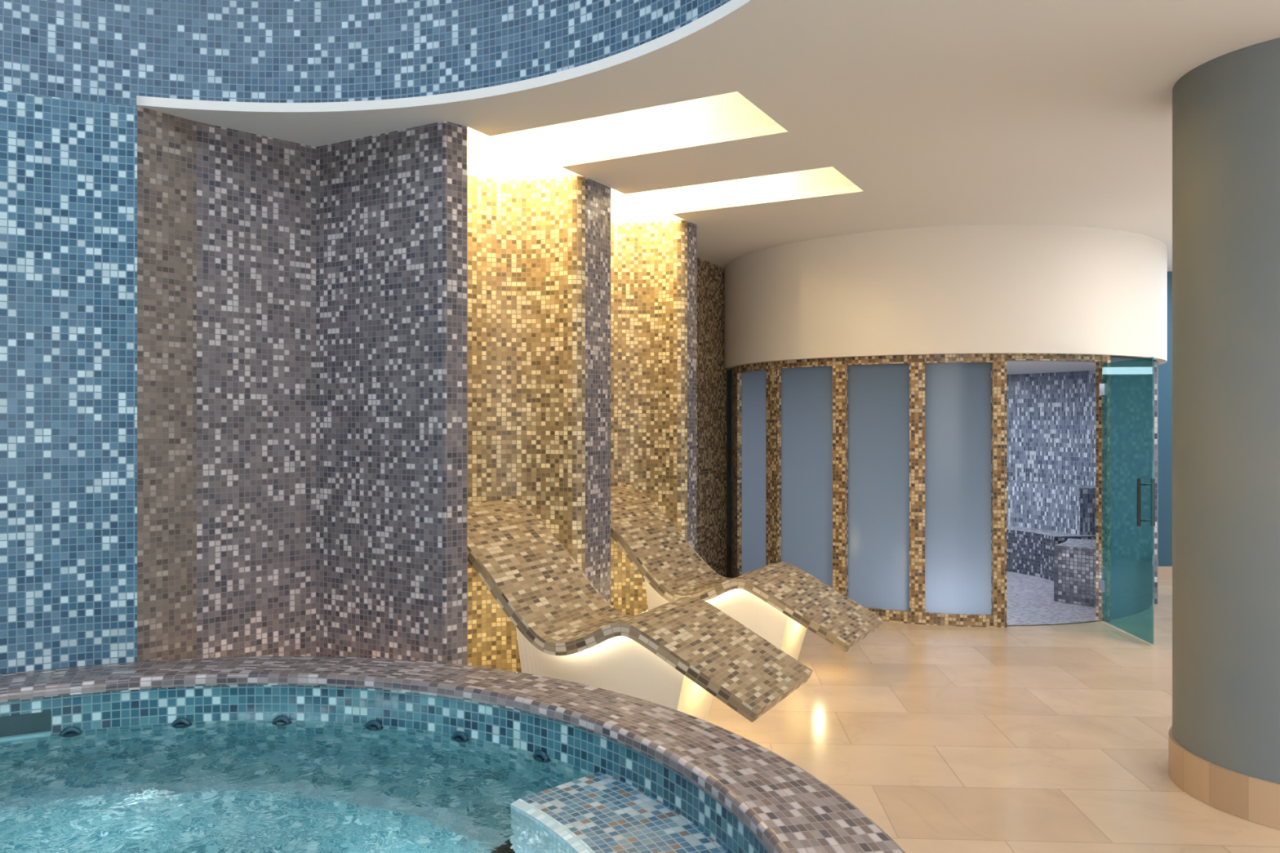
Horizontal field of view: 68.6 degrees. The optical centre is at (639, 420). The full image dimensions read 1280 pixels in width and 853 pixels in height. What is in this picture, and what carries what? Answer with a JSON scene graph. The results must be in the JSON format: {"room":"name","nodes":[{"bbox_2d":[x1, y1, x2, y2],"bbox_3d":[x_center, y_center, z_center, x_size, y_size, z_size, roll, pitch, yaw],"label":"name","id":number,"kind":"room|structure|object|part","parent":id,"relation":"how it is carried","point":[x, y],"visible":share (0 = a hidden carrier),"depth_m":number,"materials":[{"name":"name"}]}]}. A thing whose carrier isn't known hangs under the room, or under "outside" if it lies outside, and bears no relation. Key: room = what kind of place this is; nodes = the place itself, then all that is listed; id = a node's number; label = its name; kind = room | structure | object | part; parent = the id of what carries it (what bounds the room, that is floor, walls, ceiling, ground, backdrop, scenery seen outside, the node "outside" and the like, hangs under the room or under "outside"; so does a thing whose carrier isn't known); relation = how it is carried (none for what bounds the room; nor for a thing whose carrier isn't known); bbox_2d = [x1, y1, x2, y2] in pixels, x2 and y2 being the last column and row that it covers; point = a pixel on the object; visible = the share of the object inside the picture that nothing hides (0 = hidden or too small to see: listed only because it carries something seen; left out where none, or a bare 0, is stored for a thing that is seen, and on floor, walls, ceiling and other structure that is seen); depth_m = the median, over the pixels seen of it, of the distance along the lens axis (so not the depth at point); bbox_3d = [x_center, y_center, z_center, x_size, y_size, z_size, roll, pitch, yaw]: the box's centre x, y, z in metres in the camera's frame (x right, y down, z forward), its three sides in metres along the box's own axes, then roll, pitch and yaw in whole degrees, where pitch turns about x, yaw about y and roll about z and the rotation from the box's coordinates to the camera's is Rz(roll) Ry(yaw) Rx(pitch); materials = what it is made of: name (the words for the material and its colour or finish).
{"room":"indoor spa","nodes":[
{"label":"indoor spa","id":0,"kind":"room"},
{"bbox_2d":[0,89,137,674],"bbox_3d":[-3.171,0.050,2.038,1.910,3.100,4.748,0,0,-4],"label":"wall","id":1,"kind":"structure","parent":0,"point":[68,166],"depth_m":4.37,"materials":[{"name":"blue tile"}]},
{"bbox_2d":[137,106,196,662],"bbox_3d":[-2.312,0.050,4.594,0.173,3.100,0.232,0,0,0],"label":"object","id":2,"kind":"structure","parent":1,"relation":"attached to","point":[166,144],"depth_m":4.59,"materials":[{"name":"tile"}]},
{"bbox_2d":[196,120,467,665],"bbox_3d":[-1.553,0.050,4.925,1.343,3.100,0.450,0,0,0],"label":"wall alcove","id":3,"kind":"structure","parent":0,"point":[332,278],"depth_m":4.89,"materials":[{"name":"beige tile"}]},
{"bbox_2d":[0,0,730,106],"bbox_3d":[-1.700,-2.150,2.150,4.860,1.300,4.860,0,0,0],"label":"dome","id":4,"kind":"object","parent":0,"point":[110,51],"depth_m":4.47,"materials":[{"name":"blue tile"}]},
{"bbox_2d":[467,175,585,672],"bbox_3d":[-0.895,0.050,5.449,0.652,3.100,1.135,0,0,29],"label":"wall","id":5,"kind":"structure","parent":0,"point":[526,237],"depth_m":5.81,"materials":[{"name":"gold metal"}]},
{"bbox_2d":[585,177,610,604],"bbox_3d":[-0.263,0.050,5.926,0.001,3.100,0.310,0,0,29],"label":"wall pier","id":6,"kind":"object","parent":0,"point":[597,196],"visible":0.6,"depth_m":5.93,"materials":[{"name":"beige tile"}]},
{"bbox_2d":[610,219,687,615],"bbox_3d":[-0.202,0.050,6.717,0.652,3.100,1.135,0,0,29],"label":"wall","id":7,"kind":"structure","parent":0,"point":[649,260],"depth_m":7.10,"materials":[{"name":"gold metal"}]},
{"bbox_2d":[37,0,1279,271],"bbox_3d":[0.300,-1.522,4.500,12.600,0.045,15.000,0,0,0],"label":"ceiling","id":8,"kind":"structure","parent":0,"point":[937,113],"depth_m":4.56,"materials":[{"name":"white paint"}]},
{"bbox_2d":[467,91,778,172],"bbox_3d":[-0.277,-1.688,5.111,2.062,0.285,1.135,0,0,29],"label":"ceiling light","id":9,"kind":"object","parent":8,"relation":"attached to","point":[539,149],"visible":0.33,"depth_m":5.39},
{"bbox_2d":[610,166,855,216],"bbox_3d":[0.417,-1.688,6.378,2.062,0.285,1.135,0,0,29],"label":"ceiling light","id":10,"kind":"object","parent":8,"relation":"attached to","point":[660,202],"visible":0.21,"depth_m":6.63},
{"bbox_2d":[687,221,697,552],"bbox_3d":[0.397,0.050,7.130,0.079,3.100,0.145,0,0,0],"label":"wall pier","id":11,"kind":"object","parent":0,"point":[691,228],"depth_m":7.14,"materials":[{"name":"grey tile"}]},
{"bbox_2d":[697,257,726,577],"bbox_3d":[0.529,0.050,8.275,0.243,3.100,2.140,0,0,11],"label":"wall","id":12,"kind":"structure","parent":0,"point":[711,371],"depth_m":8.93,"materials":[{"name":"brown tile"}]},
{"bbox_2d":[726,370,730,545],"bbox_3d":[0.300,0.050,12.000,12.600,3.100,0.001,0,0,0],"label":"wall","id":13,"kind":"structure","parent":0,"point":[728,373],"depth_m":12.00,"materials":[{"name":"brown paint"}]},
{"bbox_2d":[706,545,1279,852],"bbox_3d":[0.300,1.660,4.500,12.600,0.120,15.000,0,0,0],"label":"floor","id":14,"kind":"structure","parent":0,"point":[1039,738],"depth_m":4.75,"materials":[{"name":"tile"}]},
{"bbox_2d":[0,656,905,852],"bbox_3d":[-1.700,1.750,2.150,4.890,1.200,4.890,0,0,0],"label":"tub","id":15,"kind":"object","parent":14,"relation":"on","point":[259,754],"visible":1,"depth_m":3.56,"materials":[{"name":"tile"}]},
{"bbox_3d":[-2.951,1.368,3.810,0.954,0.034,0.084,0,0,-37],"label":"skimmer frame","id":16,"kind":"part","parent":15,"relation":"part of","materials":[{"name":"teal"}]},
{"bbox_2d":[467,498,813,722],"bbox_3d":[-0.133,1.040,4.978,1.922,1.120,0.770,0,0,29],"label":"lounger","id":17,"kind":"object","parent":14,"relation":"on","point":[683,653],"visible":0.84,"depth_m":4.81,"materials":[{"name":"brown tile"}]},
{"bbox_2d":[733,366,741,577],"bbox_3d":[0.961,0.542,9.007,0.102,2.115,0.208,0,0,-6],"label":"post","id":18,"kind":"object","parent":14,"relation":"on","point":[736,376],"visible":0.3,"depth_m":8.93,"materials":[{"name":"tile"}]},
{"bbox_2d":[610,484,883,660],"bbox_3d":[0.561,1.040,6.245,1.922,1.120,0.770,0,0,29],"label":"lounger","id":19,"kind":"object","parent":14,"relation":"on","point":[777,602],"visible":0.78,"depth_m":6.07,"materials":[{"name":"brown tile"}]},
{"bbox_2d":[765,361,781,565],"bbox_3d":[1.199,0.542,8.262,0.102,2.115,0.163,0,0,-30],"label":"post","id":20,"kind":"object","parent":14,"relation":"on","point":[773,375],"visible":0.5,"depth_m":8.22,"materials":[{"name":"brown tile"}]},
{"bbox_2d":[831,357,848,597],"bbox_3d":[1.660,0.542,7.720,0.122,2.115,0.101,0,0,39],"label":"post","id":21,"kind":"object","parent":14,"relation":"on","point":[839,368],"visible":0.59,"depth_m":7.67,"materials":[{"name":"brown tile"}]},
{"bbox_2d":[865,607,909,623],"bbox_3d":[1.920,1.555,7.553,0.512,0.090,0.116,0,0,29],"label":"sill","id":22,"kind":"structure","parent":14,"relation":"on","point":[889,615],"depth_m":7.45,"materials":[{"name":"tile"}]},
{"bbox_2d":[848,363,909,611],"bbox_3d":[1.915,0.530,7.544,0.502,1.960,0.017,0,0,29],"label":"pane","id":23,"kind":"object","parent":22,"relation":"on","point":[878,394],"visible":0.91,"depth_m":7.54,"materials":[{"name":"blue glass"}]},
{"bbox_2d":[909,354,924,624],"bbox_3d":[2.194,0.542,7.417,0.116,2.115,0.101,0,0,20],"label":"post","id":24,"kind":"object","parent":14,"relation":"on","point":[917,362],"visible":0.91,"depth_m":7.37,"materials":[{"name":"brown tile"}]},
{"bbox_2d":[924,612,992,627],"bbox_3d":[2.487,1.555,7.343,0.506,0.090,0.115,0,0,11],"label":"sill","id":25,"kind":"structure","parent":14,"relation":"on","point":[931,619],"depth_m":7.29,"materials":[{"name":"tile"}]},
{"bbox_2d":[924,362,991,614],"bbox_3d":[2.486,0.530,7.333,0.495,1.960,0.016,0,0,11],"label":"pane","id":26,"kind":"object","parent":25,"relation":"on","point":[957,395],"visible":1,"depth_m":7.33,"materials":[{"name":"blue glass"}]},
{"bbox_2d":[991,353,1006,627],"bbox_3d":[2.781,0.542,7.302,0.106,2.115,0.104,0,0,0],"label":"post","id":27,"kind":"object","parent":14,"relation":"on","point":[998,366],"visible":0.91,"depth_m":7.25,"materials":[{"name":"brown tile"}]},
{"bbox_2d":[1096,355,1111,622],"bbox_3d":[3.702,0.542,7.502,0.044,2.115,0.100,0,0,-27],"label":"post","id":28,"kind":"object","parent":14,"relation":"on","point":[1103,369],"visible":0.86,"depth_m":7.48,"materials":[{"name":"brown tile"}]},
{"bbox_2d":[1111,355,1152,619],"bbox_3d":[4.119,0.542,7.818,1.005,2.115,0.067,0,0,-43],"label":"pane","id":29,"kind":"object","parent":14,"relation":"on","point":[1131,378],"visible":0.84,"depth_m":7.69,"materials":[{"name":"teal glass"}]},
{"bbox_2d":[1099,578,1108,591],"bbox_3d":[3.671,1.305,7.429,0.028,0.090,0.090,0,0,3],"label":"hinge","id":30,"kind":"object","parent":29,"relation":"attached to","point":[1104,584],"visible":1,"depth_m":7.39,"materials":[{"name":"silver metal"}]},
{"bbox_2d":[1099,383,1108,395],"bbox_3d":[3.671,-0.245,7.429,0.028,0.090,0.090,0,0,3],"label":"hinge","id":31,"kind":"object","parent":29,"relation":"attached to","point":[1104,388],"visible":1,"depth_m":7.39,"materials":[{"name":"silver metal"}]},
{"bbox_2d":[1137,478,1141,526],"bbox_3d":[3.591,0.590,6.756,0.026,0.340,0.026,0,0,0],"label":"handle bar","id":32,"kind":"object","parent":29,"relation":"attached to","point":[1139,480],"visible":1,"depth_m":6.75,"materials":[{"name":"grey metal"}]},
{"bbox_2d":[1151,478,1155,526],"bbox_3d":[3.691,0.590,6.752,0.026,0.340,0.026,0,0,0],"label":"handle bar","id":33,"kind":"object","parent":29,"relation":"attached to","point":[1153,480],"visible":1,"depth_m":6.74,"materials":[{"name":"grey metal"}]},
{"bbox_2d":[1168,725,1279,830],"bbox_3d":[2.860,1.512,4.030,1.030,0.174,1.030,0,0,0],"label":"baseboard","id":34,"kind":"structure","parent":14,"relation":"on","point":[1255,800],"depth_m":3.83,"materials":[{"name":"tile"}]},
{"bbox_2d":[1172,37,1279,784],"bbox_3d":[2.860,0.050,4.030,1.000,3.100,1.000,0,0,0],"label":"column shaft","id":35,"kind":"object","parent":14,"relation":"on","point":[1226,108],"visible":0.89,"depth_m":3.84,"materials":[{"name":"paint"}]},
{"bbox_2d":[1006,571,1101,625],"bbox_3d":[2.850,1.594,9.200,3.800,0.001,3.800,0,0,0],"label":"floor","id":36,"kind":"structure","parent":0,"point":[1030,601],"depth_m":8.06,"materials":[{"name":"tile"}]},
{"bbox_2d":[730,360,1158,604],"bbox_3d":[3.023,0.542,9.860,3.900,2.115,2.536,0,0,15],"label":"steam mosaic wall","id":37,"kind":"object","parent":36,"relation":"on","point":[1051,417],"visible":0.16,"depth_m":10.05,"materials":[{"name":"grey tile"}]},
{"bbox_2d":[737,362,765,373],"bbox_3d":[1.055,-0.482,8.615,0.123,0.065,0.620,0,0,-18],"label":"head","id":38,"kind":"object","parent":37,"relation":"attached to","point":[762,366],"visible":0.77,"depth_m":8.54},
{"bbox_2d":[777,357,832,368],"bbox_3d":[1.418,-0.482,7.968,0.121,0.065,0.590,0,0,-41],"label":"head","id":39,"kind":"object","parent":37,"relation":"attached to","point":[815,362],"visible":0.94,"depth_m":7.91},
{"bbox_2d":[845,355,909,365],"bbox_3d":[1.920,-0.482,7.553,0.512,0.065,0.116,0,0,29],"label":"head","id":40,"kind":"object","parent":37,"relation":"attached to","point":[892,359],"visible":0.97,"depth_m":7.50},
{"bbox_2d":[724,224,1167,368],"bbox_3d":[2.850,-1.008,9.200,4.040,0.985,4.040,0,0,0],"label":"plaster band","id":41,"kind":"object","parent":37,"relation":"on","point":[974,288],"visible":0.8,"depth_m":7.36,"materials":[{"name":"beige paint"}]},
{"bbox_2d":[724,352,1167,371],"bbox_3d":[2.850,-0.515,9.200,4.040,0.001,4.040,0,0,0],"label":"soffit","id":42,"kind":"structure","parent":41,"relation":"attached to","point":[1160,361],"depth_m":7.64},
{"bbox_2d":[924,353,992,363],"bbox_3d":[2.487,-0.482,7.343,0.506,0.065,0.115,0,0,11],"label":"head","id":43,"kind":"object","parent":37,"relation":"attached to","point":[975,357],"visible":1,"depth_m":7.29},
{"bbox_2d":[1006,480,1096,581],"bbox_3d":[3.453,1.136,10.163,2.465,0.912,1.752,0,0,0],"label":"bench","id":44,"kind":"object","parent":36,"relation":"on","point":[1040,516],"depth_m":9.72,"materials":[{"name":"grey tile"}]},
{"bbox_2d":[1053,538,1096,607],"bbox_3d":[4.103,1.346,8.277,0.906,0.492,0.932,0,0,0],"label":"bench","id":45,"kind":"object","parent":36,"relation":"on","point":[1074,559],"depth_m":8.15,"materials":[{"name":"grey tile"}]},
{"bbox_3d":[1.064,1.555,8.611,0.281,0.090,0.605,0,0,0],"label":"sill","id":46,"kind":"structure","parent":36,"relation":"on","visible":0},
{"bbox_2d":[741,369,765,575],"bbox_3d":[1.046,0.530,8.612,0.024,1.960,0.608,0,0,-18],"label":"pane","id":47,"kind":"object","parent":46,"relation":"on","point":[753,383],"visible":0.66,"depth_m":8.60,"materials":[{"name":"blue glass"}]},
{"bbox_3d":[1.421,1.555,7.970,0.450,0.090,0.500,0,0,0],"label":"sill","id":48,"kind":"structure","parent":36,"relation":"on","visible":0},
{"bbox_2d":[781,365,832,587],"bbox_3d":[1.410,0.530,7.962,0.022,1.960,0.578,0,0,-41],"label":"pane","id":49,"kind":"object","parent":48,"relation":"on","point":[806,503],"visible":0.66,"depth_m":7.94,"materials":[{"name":"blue glass"}]},
{"bbox_2d":[1006,353,1106,362],"bbox_3d":[3.276,-0.490,7.375,0.920,0.050,0.152,0,0,-13],"label":"lintel","id":50,"kind":"structure","parent":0,"point":[1010,357],"depth_m":7.29,"materials":[{"name":"tile"}]},
{"bbox_2d":[1006,355,1155,374],"bbox_3d":[2.850,-0.515,9.200,3.900,0.001,3.900,0,0,0],"label":"ceiling","id":51,"kind":"structure","parent":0,"point":[1013,367],"depth_m":9.04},
{"bbox_2d":[1158,271,1172,566],"bbox_3d":[5.675,0.050,9.525,1.850,3.100,0.150,0,0,0],"label":"wall","id":52,"kind":"structure","parent":0,"point":[1165,370],"depth_m":9.45,"materials":[{"name":"blue paint"}]},
{"bbox_2d":[1158,566,1172,579],"bbox_3d":[5.675,1.535,9.440,1.850,0.130,0.020,0,0,0],"label":"baseboard","id":53,"kind":"structure","parent":52,"relation":"attached to","point":[1164,572],"depth_m":9.43,"materials":[{"name":"beige stone"}]}
]}

